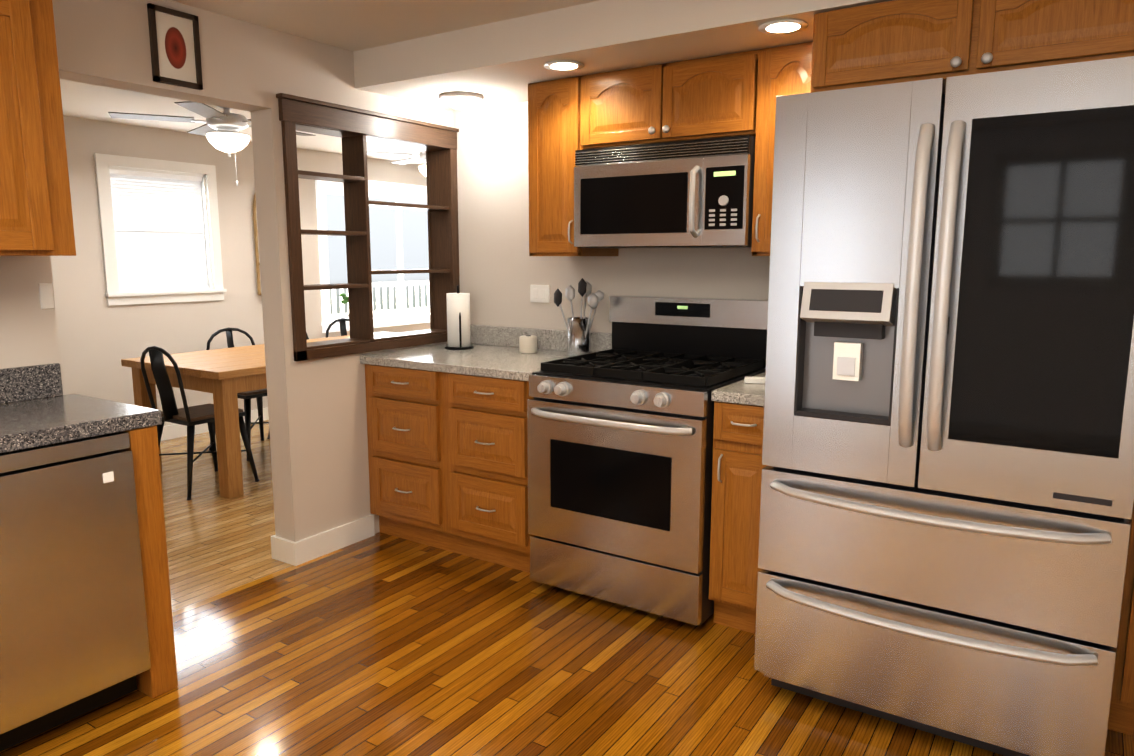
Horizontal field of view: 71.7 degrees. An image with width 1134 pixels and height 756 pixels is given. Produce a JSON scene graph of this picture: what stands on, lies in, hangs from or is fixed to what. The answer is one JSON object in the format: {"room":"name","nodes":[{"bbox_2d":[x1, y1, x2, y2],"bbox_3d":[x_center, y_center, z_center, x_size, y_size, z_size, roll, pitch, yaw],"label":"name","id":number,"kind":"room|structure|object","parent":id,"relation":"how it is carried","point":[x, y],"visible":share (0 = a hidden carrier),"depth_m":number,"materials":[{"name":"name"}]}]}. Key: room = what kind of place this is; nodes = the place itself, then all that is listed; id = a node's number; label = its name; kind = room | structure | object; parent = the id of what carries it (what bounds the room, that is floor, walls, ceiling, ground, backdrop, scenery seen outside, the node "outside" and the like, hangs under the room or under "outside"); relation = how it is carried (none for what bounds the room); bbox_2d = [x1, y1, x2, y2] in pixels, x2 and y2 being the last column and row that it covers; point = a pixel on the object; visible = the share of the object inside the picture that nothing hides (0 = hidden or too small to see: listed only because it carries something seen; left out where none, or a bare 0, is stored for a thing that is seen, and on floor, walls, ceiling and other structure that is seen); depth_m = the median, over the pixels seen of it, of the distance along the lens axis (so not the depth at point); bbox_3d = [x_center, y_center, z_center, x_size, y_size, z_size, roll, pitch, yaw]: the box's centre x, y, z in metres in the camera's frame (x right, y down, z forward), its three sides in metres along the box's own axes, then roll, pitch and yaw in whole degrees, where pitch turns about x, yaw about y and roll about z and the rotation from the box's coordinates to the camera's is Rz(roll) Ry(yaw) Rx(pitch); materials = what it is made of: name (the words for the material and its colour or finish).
{"room":"kitchen","nodes":[
{"label":"kitchen","id":0,"kind":"room"},
{"bbox_2d":[0,0,453,541],"bbox_3d":[-2.228,-0.086,2.037,0.140,2.320,5.960,6,10,33],"label":"wall","id":1,"kind":"structure","parent":0,"point":[317,412],"depth_m":3.37,"materials":[{"name":"paint"}]},
{"bbox_2d":[0,0,75,255],"bbox_3d":[-2.148,-0.642,1.619,0.350,0.767,1.920,6,10,33],"label":"upper cabinet","id":2,"kind":"object","parent":1,"relation":"attached to","point":[36,217],"visible":1,"depth_m":2.25,"materials":[{"name":"brown wood"}]},
{"bbox_2d":[38,283,54,308],"bbox_3d":[-1.740,-0.275,2.622,0.008,0.085,0.040,6,10,33],"label":"switch plate","id":3,"kind":"object","parent":1,"relation":"attached to","point":[46,295],"visible":1,"depth_m":2.61,"materials":[{"name":"white plastic"}]},
{"bbox_2d":[147,3,202,89],"bbox_3d":[-1.452,-1.224,2.910,0.018,0.265,0.185,6,10,33],"label":"picture frame","id":4,"kind":"object","parent":1,"relation":"attached to","point":[174,37],"visible":0.92,"depth_m":2.91,"materials":[{"name":"brown"}]},
{"bbox_2d":[271,535,287,561],"bbox_3d":[0.096,0.452,5.808,0.046,0.107,5.276,6,10,33],"label":"baseboard","id":5,"kind":"structure","parent":1,"relation":"attached to","point":[278,544],"depth_m":3.61,"materials":[{"name":"white wood"}]},
{"bbox_2d":[286,514,374,565],"bbox_3d":[-1.115,0.769,3.755,0.036,0.107,0.476,6,10,33],"label":"baseboard","id":6,"kind":"structure","parent":1,"relation":"attached to","point":[302,551],"depth_m":3.71,"materials":[{"name":"white wood"}]},
{"bbox_2d":[276,93,459,360],"bbox_3d":[-0.957,-0.709,3.877,0.200,1.132,1.145,6,10,33],"label":"frame","id":7,"kind":"object","parent":1,"relation":"attached to","point":[355,129],"visible":0.79,"depth_m":3.79,"materials":[{"name":"brown wood"}]},
{"bbox_2d":[50,116,430,425],"bbox_3d":[-2.638,-0.795,6.634,0.140,2.320,6.880,6,10,33],"label":"wall","id":8,"kind":"structure","parent":0,"point":[99,339],"depth_m":5.90,"materials":[{"name":"paint"}]},
{"bbox_2d":[94,153,226,305],"bbox_3d":[-3.062,-1.096,5.895,0.185,1.050,0.920,6,10,33],"label":"window","id":9,"kind":"structure","parent":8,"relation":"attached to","point":[160,229],"depth_m":5.86,"materials":[{"name":"white glass"}]},
{"bbox_2d":[161,407,268,440],"bbox_3d":[-2.573,0.305,6.761,0.016,0.107,6.600,6,10,33],"label":"baseboard","id":10,"kind":"structure","parent":8,"relation":"attached to","point":[173,431],"depth_m":6.13,"materials":[{"name":"white wood"}]},
{"bbox_2d":[253,194,260,294],"bbox_3d":[-2.472,-1.169,6.587,0.115,0.934,0.288,6,10,33],"label":"wall decor","id":11,"kind":"object","parent":8,"relation":"attached to","point":[256,248],"visible":0.1,"depth_m":6.50,"materials":[{"name":"brown wood"}]},
{"bbox_2d":[315,180,429,332],"bbox_3d":[-1.657,-1.249,7.970,0.250,1.410,2.180,6,10,33],"label":"dining window","id":12,"kind":"structure","parent":8,"relation":"in","point":[398,193],"depth_m":7.69,"materials":[{"name":"white"}]},
{"bbox_2d":[340,293,348,316],"bbox_3d":[-2.033,-0.664,7.317,0.142,0.261,0.179,6,10,33],"label":"potted plant","id":13,"kind":"object","parent":12,"relation":"on","point":[344,298],"visible":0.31,"depth_m":7.25,"materials":[{"name":"green plant"}]},
{"bbox_2d":[60,0,598,164],"bbox_3d":[-0.369,-1.461,3.082,7.680,0.080,10.080,6,10,33],"label":"ceiling","id":14,"kind":"structure","parent":0,"point":[353,25],"depth_m":3.20,"materials":[{"name":"paint"}]},
{"bbox_2d":[108,101,315,185],"bbox_3d":[-2.035,-1.428,4.786,1.217,0.505,1.170,6,10,33],"label":"ceiling fan","id":15,"kind":"object","parent":14,"relation":"hanging from","point":[219,130],"visible":0.94,"depth_m":4.65,"materials":[{"name":"silver metal"}]},
{"bbox_2d":[367,150,425,176],"bbox_3d":[-1.068,-1.680,6.417,1.217,0.505,1.170,6,10,33],"label":"ceiling fan","id":16,"kind":"object","parent":14,"relation":"hanging from","point":[422,157],"visible":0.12,"depth_m":6.29,"materials":[{"name":"silver metal"}]},
{"bbox_2d":[353,0,892,110],"bbox_3d":[1.084,-1.275,2.675,4.500,0.163,0.680,6,10,33],"label":"soffit beam","id":17,"kind":"structure","parent":14,"relation":"attached to","point":[499,62],"depth_m":3.05,"materials":[{"name":"paint"}]},
{"bbox_2d":[439,91,483,108],"bbox_3d":[-0.511,-1.338,3.801,0.216,0.056,0.216,6,10,33],"label":"flush-mount light","id":18,"kind":"object","parent":17,"relation":"attached to","point":[460,100],"visible":1,"depth_m":3.75,"materials":[{"name":"white glass"}]},
{"bbox_2d":[544,60,583,70],"bbox_3d":[-0.013,-1.264,3.172,0.163,0.007,0.163,5,10,27],"label":"recessed light","id":19,"kind":"object","parent":17,"relation":"attached to","point":[560,65],"depth_m":3.16,"materials":[{"name":"white glass"}]},
{"bbox_2d":[758,19,807,33],"bbox_3d":[0.727,-1.181,2.637,0.163,0.007,0.163,5,10,27],"label":"recessed light","id":20,"kind":"object","parent":17,"relation":"attached to","point":[785,26],"depth_m":2.63,"materials":[{"name":"white glass"}]},
{"bbox_2d":[0,420,1133,755],"bbox_3d":[-0.369,0.896,3.445,7.680,0.050,10.080,6,10,33],"label":"floor","id":21,"kind":"structure","parent":0,"point":[380,644],"depth_m":2.66,"materials":[{"name":"orange wood"}]},
{"bbox_2d":[123,426,177,697],"bbox_3d":[-2.224,0.725,1.541,0.538,0.870,2.660,6,10,33],"label":"base cabinet","id":22,"kind":"object","parent":21,"relation":"on","point":[159,677],"visible":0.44,"depth_m":2.46,"materials":[{"name":"brown wood"}]},
{"bbox_2d":[0,431,150,751],"bbox_3d":[-1.688,0.599,2.295,0.537,0.848,0.605,6,10,33],"label":"dishwasher","id":23,"kind":"object","parent":22,"relation":"in","point":[74,641],"visible":0.83,"depth_m":2.23,"materials":[{"name":"grey metal"}]},
{"bbox_2d":[0,363,161,452],"bbox_3d":[-2.218,0.214,1.467,0.543,0.158,2.675,6,10,33],"label":"countertop","id":24,"kind":"structure","parent":22,"relation":"on","point":[38,408],"depth_m":2.39,"materials":[{"name":"stone"}]},
{"bbox_2d":[140,346,258,499],"bbox_3d":[-2.250,0.224,4.756,0.454,0.883,0.513,6,10,33],"label":"chair","id":25,"kind":"object","parent":21,"relation":"on","point":[191,417],"visible":0.96,"depth_m":4.60,"materials":[{"name":"black painted metal"}]},
{"bbox_2d":[206,327,268,460],"bbox_3d":[-2.277,0.087,5.646,0.513,0.883,0.454,6,10,33],"label":"chair","id":26,"kind":"object","parent":21,"relation":"on","point":[248,396],"visible":0.35,"depth_m":5.58,"materials":[{"name":"black painted metal"}]},
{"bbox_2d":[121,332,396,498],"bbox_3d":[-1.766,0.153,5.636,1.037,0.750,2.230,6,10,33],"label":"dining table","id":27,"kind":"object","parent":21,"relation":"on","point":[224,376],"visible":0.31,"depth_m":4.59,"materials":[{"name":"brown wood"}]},
{"bbox_2d":[267,332,308,438],"bbox_3d":[-2.008,0.024,6.050,0.513,0.883,0.454,6,10,33],"label":"chair","id":28,"kind":"object","parent":21,"relation":"on","point":[307,338],"visible":0.08,"depth_m":6.04,"materials":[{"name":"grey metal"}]},
{"bbox_2d":[326,318,348,337],"bbox_3d":[-1.700,-0.047,6.512,0.513,0.883,0.454,6,10,33],"label":"chair","id":29,"kind":"object","parent":21,"relation":"on","point":[343,329],"visible":0.12,"depth_m":6.56,"materials":[{"name":"grey metal"}]},
{"bbox_2d":[365,364,533,572],"bbox_3d":[-0.378,0.364,3.862,1.038,0.875,0.742,6,10,33],"label":"base cabinet","id":30,"kind":"object","parent":21,"relation":"on","point":[448,460],"visible":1,"depth_m":3.57,"materials":[{"name":"brown wood"}]},
{"bbox_2d":[360,324,764,405],"bbox_3d":[0.087,-0.097,3.496,2.136,0.143,0.718,6,10,33],"label":"countertop","id":31,"kind":"structure","parent":30,"relation":"on","point":[494,352],"depth_m":3.73,"materials":[{"name":"grey stone"}]},
{"bbox_2d":[445,285,473,349],"bbox_3d":[-0.562,-0.316,4.065,0.150,0.325,0.150,6,10,33],"label":"paper towel holder","id":32,"kind":"object","parent":31,"relation":"on","point":[458,323],"visible":1,"depth_m":4.02,"materials":[{"name":"white paper"}]},
{"bbox_2d":[519,335,536,352],"bbox_3d":[-0.192,-0.170,3.902,0.090,0.086,0.089,6,10,33],"label":"candle jar","id":33,"kind":"object","parent":31,"relation":"on","point":[527,343],"visible":1,"depth_m":3.87,"materials":[{"name":"white wax"}]},
{"bbox_2d":[554,278,603,356],"bbox_3d":[0.070,-0.286,3.710,0.248,0.375,0.130,6,10,33],"label":"utensil crock","id":34,"kind":"object","parent":31,"relation":"on","point":[578,335],"visible":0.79,"depth_m":3.68,"materials":[{"name":"silver metal"}]},
{"bbox_2d":[744,376,764,383],"bbox_3d":[0.756,0.009,2.959,0.170,0.020,0.048,2,9,13],"label":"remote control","id":35,"kind":"object","parent":31,"relation":"on","point":[752,379],"visible":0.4,"depth_m":2.95,"materials":[{"name":"white plastic"}]},
{"bbox_2d":[527,295,767,625],"bbox_3d":[0.346,0.285,3.294,0.776,1.205,0.828,6,10,33],"label":"gas range","id":36,"kind":"object","parent":21,"relation":"on","point":[620,446],"visible":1,"depth_m":3.05,"materials":[{"name":"grey metal"}]},
{"bbox_2d":[709,401,766,633],"bbox_3d":[0.839,0.486,3.071,0.320,0.875,0.742,6,10,33],"label":"base cabinet","id":37,"kind":"object","parent":21,"relation":"on","point":[737,468],"visible":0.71,"depth_m":2.82,"materials":[{"name":"brown wood"}]},
{"bbox_2d":[754,56,1133,755],"bbox_3d":[1.218,0.099,2.464,0.897,1.826,1.112,6,10,33],"label":"refrigerator","id":38,"kind":"object","parent":21,"relation":"on","point":[946,504],"visible":1,"depth_m":2.02,"materials":[{"name":"silver metal"}]},
{"bbox_2d":[1108,501,1133,735],"bbox_3d":[2.345,0.637,2.090,1.433,0.875,0.742,6,10,33],"label":"base cabinet","id":39,"kind":"object","parent":21,"relation":"on","point":[1121,716],"visible":0.44,"depth_m":2.23,"materials":[{"name":"brown wood"}]},
{"bbox_2d":[453,101,769,332],"bbox_3d":[1.368,-0.256,3.140,4.640,2.320,0.140,6,10,33],"label":"wall","id":40,"kind":"structure","parent":0,"point":[501,270],"depth_m":4.03,"materials":[{"name":"paint"}]},
{"bbox_2d":[530,285,549,302],"bbox_3d":[-0.140,-0.433,4.025,0.120,0.090,0.012,6,10,33],"label":"electrical outlet plate","id":41,"kind":"object","parent":40,"relation":"attached to","point":[540,293],"visible":1,"depth_m":4.02,"materials":[{"name":"white plastic"}]},
{"bbox_2d":[528,76,618,255],"bbox_3d":[0.029,-0.950,3.626,0.290,0.765,0.350,6,10,33],"label":"upper cabinet","id":42,"kind":"object","parent":40,"relation":"attached to","point":[553,105],"depth_m":3.48,"materials":[{"name":"brown wood"}]},
{"bbox_2d":[580,62,675,149],"bbox_3d":[0.333,-1.147,3.393,0.437,0.304,0.350,6,10,33],"label":"upper cabinet","id":43,"kind":"object","parent":40,"relation":"attached to","point":[633,106],"depth_m":3.24,"materials":[{"name":"brown wood"}]},
{"bbox_2d":[574,135,754,248],"bbox_3d":[0.448,-0.760,3.313,0.777,0.412,0.454,6,10,33],"label":"microwave","id":44,"kind":"object","parent":43,"relation":"attached to","point":[690,194],"visible":1,"depth_m":3.14,"materials":[{"name":"grey metal"}]},
{"bbox_2d":[672,49,759,141],"bbox_3d":[0.620,-1.118,3.206,0.436,0.304,0.350,6,10,33],"label":"upper cabinet","id":45,"kind":"object","parent":40,"relation":"attached to","point":[728,95],"depth_m":3.03,"materials":[{"name":"brown wood"}]},
{"bbox_2d":[751,42,812,255],"bbox_3d":[0.925,-0.860,3.043,0.294,0.765,0.350,6,10,33],"label":"upper cabinet","id":46,"kind":"object","parent":40,"relation":"attached to","point":[784,70],"depth_m":2.93,"materials":[{"name":"brown wood"}]},
{"bbox_2d":[811,0,1133,91],"bbox_3d":[1.354,-1.042,2.516,0.957,0.245,0.702,6,10,33],"label":"upper cabinet","id":47,"kind":"object","parent":40,"relation":"attached to","point":[893,41],"visible":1,"depth_m":2.29,"materials":[{"name":"brown wood"}]},
{"label":"outside","id":48,"kind":"structure","parent":0,"visible":0},
{"bbox_2d":[325,194,428,313],"bbox_3d":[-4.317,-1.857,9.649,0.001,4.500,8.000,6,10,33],"label":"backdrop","id":49,"kind":"structure","parent":48,"point":[383,243],"depth_m":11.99,"materials":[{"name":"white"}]},
{"bbox_2d":[332,281,429,313],"bbox_3d":[-3.499,-0.743,9.578,1.630,0.820,4.500,6,10,33],"label":"deck railing","id":50,"kind":"object","parent":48,"point":[377,285],"visible":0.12,"depth_m":10.02,"materials":[{"name":"white wood"}]}
]}

